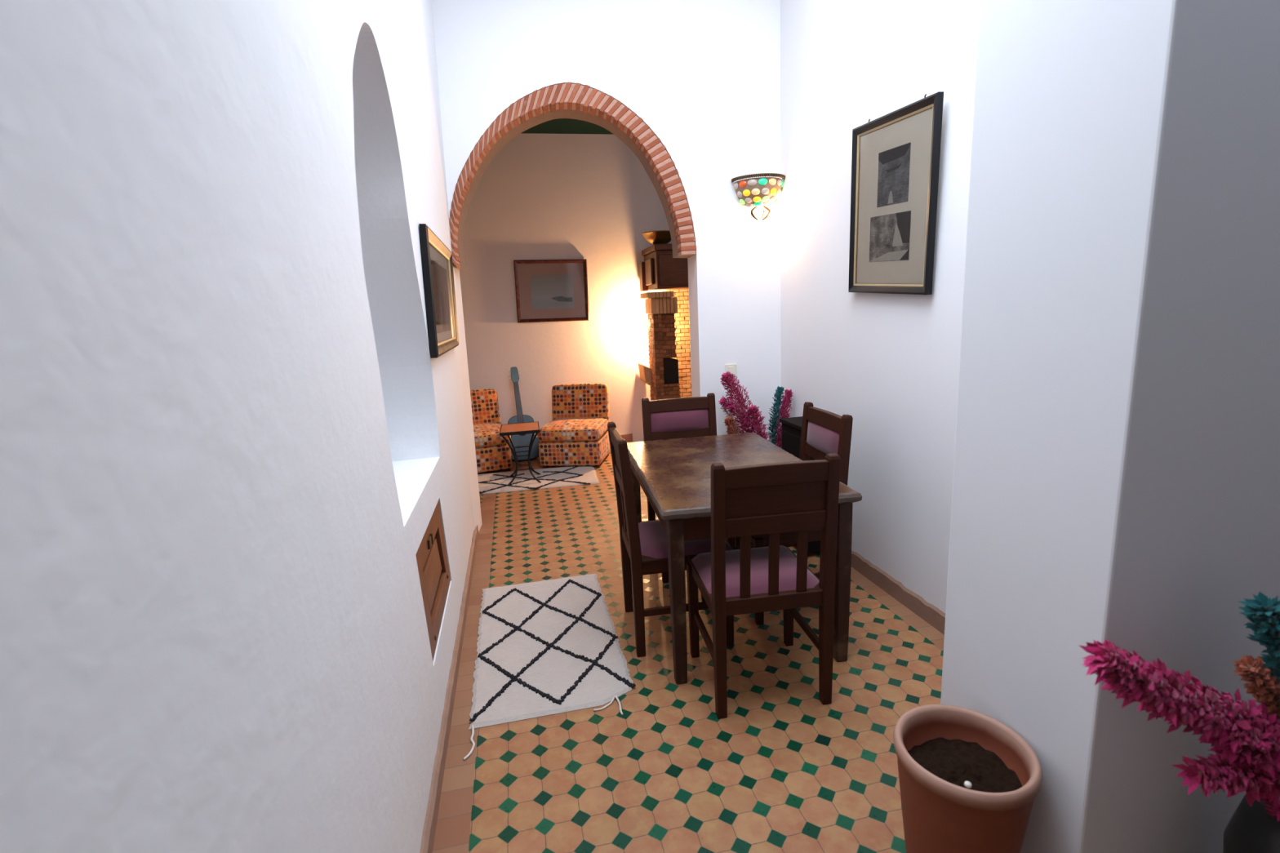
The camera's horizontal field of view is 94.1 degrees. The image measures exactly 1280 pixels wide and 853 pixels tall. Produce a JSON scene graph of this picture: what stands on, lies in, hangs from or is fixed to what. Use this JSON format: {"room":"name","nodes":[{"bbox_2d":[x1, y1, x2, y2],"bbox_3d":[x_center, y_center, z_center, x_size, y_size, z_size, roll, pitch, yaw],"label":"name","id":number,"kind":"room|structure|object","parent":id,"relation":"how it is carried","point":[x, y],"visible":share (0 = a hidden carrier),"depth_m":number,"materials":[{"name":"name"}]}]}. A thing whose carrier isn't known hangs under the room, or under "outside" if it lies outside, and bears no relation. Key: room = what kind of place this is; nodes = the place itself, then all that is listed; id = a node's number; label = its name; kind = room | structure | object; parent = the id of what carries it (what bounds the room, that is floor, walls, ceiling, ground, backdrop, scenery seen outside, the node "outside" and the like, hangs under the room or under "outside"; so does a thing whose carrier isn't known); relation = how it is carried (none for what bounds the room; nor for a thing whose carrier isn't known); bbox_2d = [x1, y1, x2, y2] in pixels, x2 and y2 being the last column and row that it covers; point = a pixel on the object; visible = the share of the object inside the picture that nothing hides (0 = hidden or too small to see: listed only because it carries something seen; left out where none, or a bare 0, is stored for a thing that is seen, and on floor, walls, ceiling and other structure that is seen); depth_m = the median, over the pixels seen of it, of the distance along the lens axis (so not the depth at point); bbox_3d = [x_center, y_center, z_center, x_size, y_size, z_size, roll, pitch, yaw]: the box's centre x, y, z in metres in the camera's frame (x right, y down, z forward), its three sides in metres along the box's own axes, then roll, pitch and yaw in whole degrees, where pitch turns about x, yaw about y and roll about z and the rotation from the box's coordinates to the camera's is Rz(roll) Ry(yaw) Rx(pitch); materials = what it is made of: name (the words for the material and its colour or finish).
{"room":"traditional dwelling","nodes":[
{"label":"traditional dwelling","id":0,"kind":"room"},
{"bbox_2d":[0,0,473,852],"bbox_3d":[-0.746,-0.481,0.782,0.521,3.700,6.830,-5,11,-11],"label":"wall","id":1,"kind":"structure","parent":0,"point":[233,437],"depth_m":0.68,"materials":[{"name":"white paint"}]},
{"bbox_2d":[415,501,450,661],"bbox_3d":[-0.785,0.554,2.267,0.042,0.448,0.773,-5,11,-11],"label":"door","id":2,"kind":"structure","parent":1,"relation":"in","point":[431,554],"depth_m":2.24,"materials":[{"name":"orange wood"}]},
{"bbox_2d":[418,223,458,358],"bbox_3d":[-0.956,-0.632,2.893,0.030,0.525,1.050,-4,11,-12],"label":"framed landscape print","id":3,"kind":"object","parent":1,"relation":"attached to","point":[437,258],"visible":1,"depth_m":2.72,"materials":[{"name":"black wood"}]},
{"bbox_2d":[419,524,478,852],"bbox_3d":[-0.513,1.270,1.205,0.050,0.083,6.720,-5,11,-11],"label":"baseboard","id":4,"kind":"structure","parent":1,"relation":"attached to","point":[432,812],"depth_m":2.16,"materials":[{"name":"ceramic"}]},
{"bbox_2d":[459,133,671,441],"bbox_3d":[-1.407,-1.491,6.343,5.300,3.600,0.140,-5,11,-11],"label":"wall","id":5,"kind":"structure","parent":0,"point":[589,197],"depth_m":6.35,"materials":[{"name":"paint"}]},
{"bbox_2d":[513,258,589,322],"bbox_3d":[-0.937,-1.447,6.360,0.765,0.645,0.028,-4,11,-12],"label":"framed piece","id":6,"kind":"object","parent":5,"relation":"attached to","point":[547,290],"visible":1,"depth_m":6.37,"materials":[{"name":"brown wood"}]},
{"bbox_2d":[530,275,573,308],"bbox_3d":[-0.935,-1.441,6.369,0.451,0.353,0.002,-5,11,-11],"label":"print","id":7,"kind":"object","parent":6,"relation":"attached to","point":[547,291],"depth_m":6.37},
{"bbox_2d":[620,433,632,442],"bbox_3d":[-1.892,0.290,6.485,3.700,0.100,0.020,-5,11,-11],"label":"baseboard","id":8,"kind":"structure","parent":5,"relation":"attached to","point":[628,437],"depth_m":6.83,"materials":[{"name":"ceramic"}]},
{"bbox_2d":[521,118,613,133],"bbox_3d":[-1.246,-2.819,4.961,5.300,0.120,2.390,-5,11,-11],"label":"ceiling","id":9,"kind":"structure","parent":0,"point":[558,126],"depth_m":5.94,"materials":[{"name":"green paint"}]},
{"bbox_2d":[431,0,781,532],"bbox_3d":[-0.066,-1.145,3.990,3.116,3.700,0.310,-4,11,-6],"label":"wall","id":10,"kind":"structure","parent":0,"point":[704,76],"depth_m":3.69,"materials":[{"name":"white paint"}]},
{"bbox_2d":[448,81,696,271],"bbox_3d":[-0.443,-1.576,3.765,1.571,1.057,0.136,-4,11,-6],"label":"trim","id":11,"kind":"structure","parent":10,"relation":"attached to","point":[569,95],"depth_m":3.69,"materials":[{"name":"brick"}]},
{"bbox_2d":[725,364,736,376],"bbox_3d":[0.619,-0.381,4.046,0.076,0.084,0.014,-4,11,-6],"label":"wall switch","id":12,"kind":"object","parent":10,"relation":"attached to","point":[731,368],"visible":0.67,"depth_m":4.04,"materials":[{"name":"beige plastic"}]},
{"bbox_2d":[731,173,785,220],"bbox_3d":[0.772,-1.452,3.782,0.353,0.267,0.161,-4,11,-6],"label":"wall sconce","id":13,"kind":"object","parent":10,"relation":"attached to","point":[758,192],"visible":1,"depth_m":3.75,"materials":[{"name":"multicoloured glass"}]},
{"bbox_2d":[432,440,944,852],"bbox_3d":[-0.129,1.096,2.417,5.800,0.080,9.150,-5,11,-11],"label":"floor","id":14,"kind":"structure","parent":0,"point":[786,771],"depth_m":2.12,"materials":[{"name":"tile"}]},
{"bbox_2d":[470,388,512,472],"bbox_3d":[-1.669,0.043,5.981,0.626,0.759,0.737,-7,12,-21],"label":"slipper chair","id":15,"kind":"object","parent":14,"relation":"on","point":[493,453],"visible":0.44,"depth_m":5.80,"materials":[{"name":"fabric"}]},
{"bbox_2d":[507,366,540,461],"bbox_3d":[-1.257,-0.131,6.269,0.368,0.970,0.349,-6,12,-15],"label":"guitar","id":16,"kind":"object","parent":14,"relation":"on","point":[519,440],"visible":0.56,"depth_m":6.24,"materials":[{"name":"blue paint"}]},
{"bbox_2d":[477,465,599,494],"bbox_3d":[-1.125,0.493,5.465,1.462,0.021,0.704,-4,11,-8],"label":"rug","id":17,"kind":"object","parent":14,"relation":"on","point":[495,482],"visible":0.82,"depth_m":5.45,"materials":[{"name":"beige fabric"}]},
{"bbox_2d":[499,421,541,484],"bbox_3d":[-1.071,0.252,5.419,0.344,0.505,0.414,-5,11,-10],"label":"side table","id":18,"kind":"object","parent":17,"relation":"on","point":[533,428],"visible":1,"depth_m":5.34,"materials":[{"name":"orange wood"}]},
{"bbox_2d":[462,573,635,760],"bbox_3d":[-0.428,0.993,2.752,0.657,0.022,1.333,-5,11,-11],"label":"rug","id":19,"kind":"object","parent":14,"relation":"on","point":[548,647],"visible":1,"depth_m":2.64,"materials":[{"name":"beige fabric"}]},
{"bbox_2d":[537,382,610,468],"bbox_3d":[-0.660,-0.028,6.088,0.626,0.759,0.737,-1,11,8],"label":"slipper chair","id":20,"kind":"object","parent":14,"relation":"on","point":[577,433],"visible":0.96,"depth_m":5.88,"materials":[{"name":"fabric"}]},
{"bbox_2d":[638,243,691,400],"bbox_3d":[0.494,-0.853,6.466,0.949,2.120,0.630,-5,11,-11],"label":"fireplace","id":21,"kind":"object","parent":14,"relation":"on","point":[668,375],"visible":0.52,"depth_m":6.27,"materials":[{"name":"brick"}]},
{"bbox_2d":[640,230,671,244],"bbox_3d":[0.197,-1.909,6.075,0.368,0.128,0.368,-5,11,-11],"label":"brass bowl","id":22,"kind":"object","parent":21,"relation":"on","point":[658,237],"visible":0.71,"depth_m":5.96,"materials":[{"name":"gold metal"}]},
{"bbox_2d":[641,243,672,255],"bbox_3d":[0.481,-1.864,6.260,0.820,0.058,0.600,-5,11,-11],"label":"mantel shelf","id":23,"kind":"object","parent":21,"relation":"attached to","point":[655,248],"depth_m":5.94,"materials":[{"name":"brown wood"}]},
{"bbox_2d":[607,421,734,657],"bbox_3d":[0.140,0.477,2.757,0.487,0.976,0.467,-4,11,-8],"label":"dining chair","id":24,"kind":"object","parent":14,"relation":"on","point":[643,544],"visible":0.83,"depth_m":2.59,"materials":[{"name":"wood"}]},
{"bbox_2d":[638,520,733,558],"bbox_3d":[0.174,0.498,2.767,0.410,0.034,0.435,-4,11,-8],"label":"seat cushion","id":25,"kind":"object","parent":24,"relation":"on","point":[653,536],"depth_m":2.61,"materials":[{"name":"fabric"}]},
{"bbox_2d":[641,392,739,583],"bbox_3d":[0.292,0.332,3.458,0.467,0.976,0.487,-5,11,-9],"label":"dining chair","id":26,"kind":"object","parent":14,"relation":"on","point":[693,416],"visible":0.41,"depth_m":3.58,"materials":[{"name":"wood"}]},
{"bbox_2d":[650,408,708,431],"bbox_3d":[0.243,-0.028,3.584,0.355,0.133,0.031,-5,11,-9],"label":"cushion","id":27,"kind":"object","parent":26,"relation":"on","point":[661,420],"depth_m":3.57,"materials":[{"name":"fabric"}]},
{"bbox_2d":[626,432,862,684],"bbox_3d":[0.403,0.541,2.966,0.806,0.745,1.250,-4,11,-8],"label":"dining table","id":28,"kind":"object","parent":14,"relation":"on","point":[674,475],"visible":0.73,"depth_m":2.48,"materials":[{"name":"brown wood"}]},
{"bbox_2d":[686,453,840,719],"bbox_3d":[0.455,0.546,2.331,0.467,0.976,0.487,-4,11,-7],"label":"dining chair","id":29,"kind":"object","parent":14,"relation":"on","point":[772,499],"visible":1,"depth_m":2.11,"materials":[{"name":"brown wood"}]},
{"bbox_2d":[691,545,819,597],"bbox_3d":[0.451,0.563,2.369,0.435,0.034,0.410,-4,11,-7],"label":"seat cushion","id":30,"kind":"object","parent":29,"relation":"on","point":[701,562],"depth_m":2.31,"materials":[{"name":"fabric"}]},
{"bbox_2d":[726,401,853,625],"bbox_3d":[0.717,0.405,2.982,0.487,0.976,0.467,-4,11,-9],"label":"dining chair","id":31,"kind":"object","parent":14,"relation":"on","point":[824,432],"visible":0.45,"depth_m":2.84,"materials":[{"name":"wood"}]},
{"bbox_2d":[806,420,839,453],"bbox_3d":[0.895,0.066,2.948,0.031,0.133,0.355,-4,11,-9],"label":"cushion","id":32,"kind":"object","parent":31,"relation":"on","point":[822,437],"depth_m":2.92,"materials":[{"name":"fabric"}]},
{"bbox_2d":[779,416,820,556],"bbox_3d":[1.018,0.358,3.628,0.205,0.790,0.340,-5,11,-11],"label":"base cabinet","id":33,"kind":"object","parent":14,"relation":"on","point":[792,426],"visible":0.2,"depth_m":3.55,"materials":[{"name":"black wood"}]},
{"bbox_2d":[893,704,1042,852],"bbox_3d":[0.818,0.986,1.524,0.326,0.390,0.326,-5,11,-11],"label":"terracotta pot","id":34,"kind":"object","parent":14,"relation":"on","point":[939,748],"visible":1,"depth_m":1.48,"materials":[{"name":"ceramic"}]},
{"bbox_2d":[964,781,971,787],"bbox_3d":[0.749,0.818,1.361,0.016,0.012,0.016,-5,11,-11],"label":"pebble","id":35,"kind":"object","parent":34,"relation":"on","point":[966,784],"visible":1,"depth_m":1.36,"materials":[{"name":"stone"}]},
{"bbox_2d":[1222,795,1279,852],"bbox_3d":[1.425,0.977,1.262,0.280,0.450,0.280,-5,11,-11],"label":"vase","id":36,"kind":"object","parent":14,"relation":"on","point":[1251,829],"visible":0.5,"depth_m":1.27,"materials":[{"name":"ceramic"}]},
{"bbox_2d":[1078,639,1279,752],"bbox_3d":[1.124,0.621,1.158,0.619,0.515,0.132,-4,11,-6],"label":"plume","id":37,"kind":"object","parent":36,"relation":"in","point":[1160,691],"visible":0.8,"depth_m":1.09},
{"bbox_2d":[1170,753,1279,807],"bbox_3d":[1.217,0.735,1.163,0.422,0.277,0.112,-5,11,-11],"label":"plume","id":38,"kind":"object","parent":36,"relation":"in","point":[1213,773],"visible":0.73,"depth_m":1.11},
{"bbox_2d":[1199,711,1279,821],"bbox_3d":[1.261,0.700,1.171,0.372,0.352,0.168,-5,11,-11],"label":"plume","id":39,"kind":"object","parent":36,"relation":"in","point":[1255,738],"visible":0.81,"depth_m":1.11},
{"bbox_2d":[1231,655,1279,719],"bbox_3d":[1.297,0.641,1.209,0.264,0.422,0.082,-4,11,-5],"label":"plume","id":40,"kind":"object","parent":36,"relation":"in","point":[1251,669],"visible":0.98,"depth_m":1.16},
{"bbox_2d":[1236,591,1279,719],"bbox_3d":[1.314,0.583,1.199,0.260,0.538,0.136,-5,11,-11],"label":"plume","id":41,"kind":"object","parent":36,"relation":"in","point":[1263,611],"visible":0.96,"depth_m":1.16},
{"bbox_3d":[0.758,0.440,4.028,0.200,0.500,0.200,-5,11,-11],"label":"floor vase","id":42,"kind":"object","parent":14,"relation":"on","visible":0},
{"bbox_2d":[720,404,742,433],"bbox_3d":[0.635,0.067,3.935,0.217,0.442,0.074,-4,11,-6],"label":"plume","id":43,"kind":"object","parent":42,"relation":"in","point":[723,411],"visible":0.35,"depth_m":3.89},
{"bbox_2d":[723,415,740,434],"bbox_3d":[0.660,0.110,3.893,0.237,0.381,0.131,-5,11,-11],"label":"plume","id":44,"kind":"object","parent":42,"relation":"in","point":[730,422],"visible":0.4,"depth_m":3.84},
{"bbox_2d":[717,395,755,433],"bbox_3d":[0.648,0.039,3.894,0.277,0.509,0.130,-5,11,-11],"label":"plume","id":45,"kind":"object","parent":42,"relation":"in","point":[725,402],"visible":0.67,"depth_m":3.85},
{"bbox_2d":[720,371,755,433],"bbox_3d":[0.662,-0.045,3.920,0.278,0.662,0.168,-5,11,-11],"label":"plume","id":46,"kind":"object","parent":42,"relation":"in","point":[727,378],"visible":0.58,"depth_m":3.86},
{"bbox_2d":[746,404,770,440],"bbox_3d":[0.771,0.071,3.909,0.173,0.441,0.176,-5,11,-11],"label":"plume","id":47,"kind":"object","parent":42,"relation":"in","point":[754,413],"visible":0.44,"depth_m":3.87},
{"bbox_3d":[0.955,0.448,4.016,0.120,0.470,0.120,-5,11,-11],"label":"slim vase","id":48,"kind":"object","parent":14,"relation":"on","visible":0},
{"bbox_2d":[767,385,784,445],"bbox_3d":[0.907,-0.001,3.948,0.135,0.547,0.116,2,12,24],"label":"plume","id":49,"kind":"object","parent":48,"relation":"in","point":[778,395],"visible":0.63,"depth_m":3.92},
{"bbox_2d":[773,389,793,448],"bbox_3d":[0.946,0.012,3.921,0.134,0.522,0.097,-1,11,9],"label":"plume","id":50,"kind":"object","parent":48,"relation":"in","point":[786,398],"visible":0.59,"depth_m":3.89},
{"bbox_2d":[780,0,979,613],"bbox_3d":[1.347,-0.997,2.886,0.370,3.700,2.520,-5,11,-11],"label":"wall","id":51,"kind":"structure","parent":0,"point":[889,362],"depth_m":2.97,"materials":[{"name":"white paint"}]},
{"bbox_2d":[848,91,943,294],"bbox_3d":[1.145,-1.021,2.741,0.050,0.832,0.657,-5,11,-11],"label":"framed picture","id":52,"kind":"object","parent":51,"relation":"attached to","point":[896,154],"visible":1,"depth_m":2.70,"materials":[{"name":"black wood"}]},
{"bbox_2d":[869,210,911,262],"bbox_3d":[1.162,-0.881,2.782,0.007,0.226,0.316,-5,11,-11],"label":"print","id":53,"kind":"object","parent":52,"relation":"attached to","point":[890,231],"depth_m":2.77},
{"bbox_2d":[876,142,911,207],"bbox_3d":[1.148,-1.134,2.703,0.008,0.252,0.243,-5,11,-11],"label":"print","id":54,"kind":"object","parent":52,"relation":"attached to","point":[893,159],"depth_m":2.69,"materials":[{"name":"grey paper"}]},
{"bbox_2d":[851,550,945,635],"bbox_3d":[1.276,0.794,3.130,0.042,0.103,2.360,-5,11,-11],"label":"baseboard","id":55,"kind":"structure","parent":51,"relation":"attached to","point":[931,614],"depth_m":2.96,"materials":[{"name":"ceramic"}]},
{"bbox_2d":[940,0,1279,852],"bbox_3d":[1.856,-0.747,1.491,1.970,3.700,0.475,-5,11,-11],"label":"wall pier","id":56,"kind":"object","parent":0,"point":[1116,479],"visible":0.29,"depth_m":1.29,"materials":[{"name":"white paint"}]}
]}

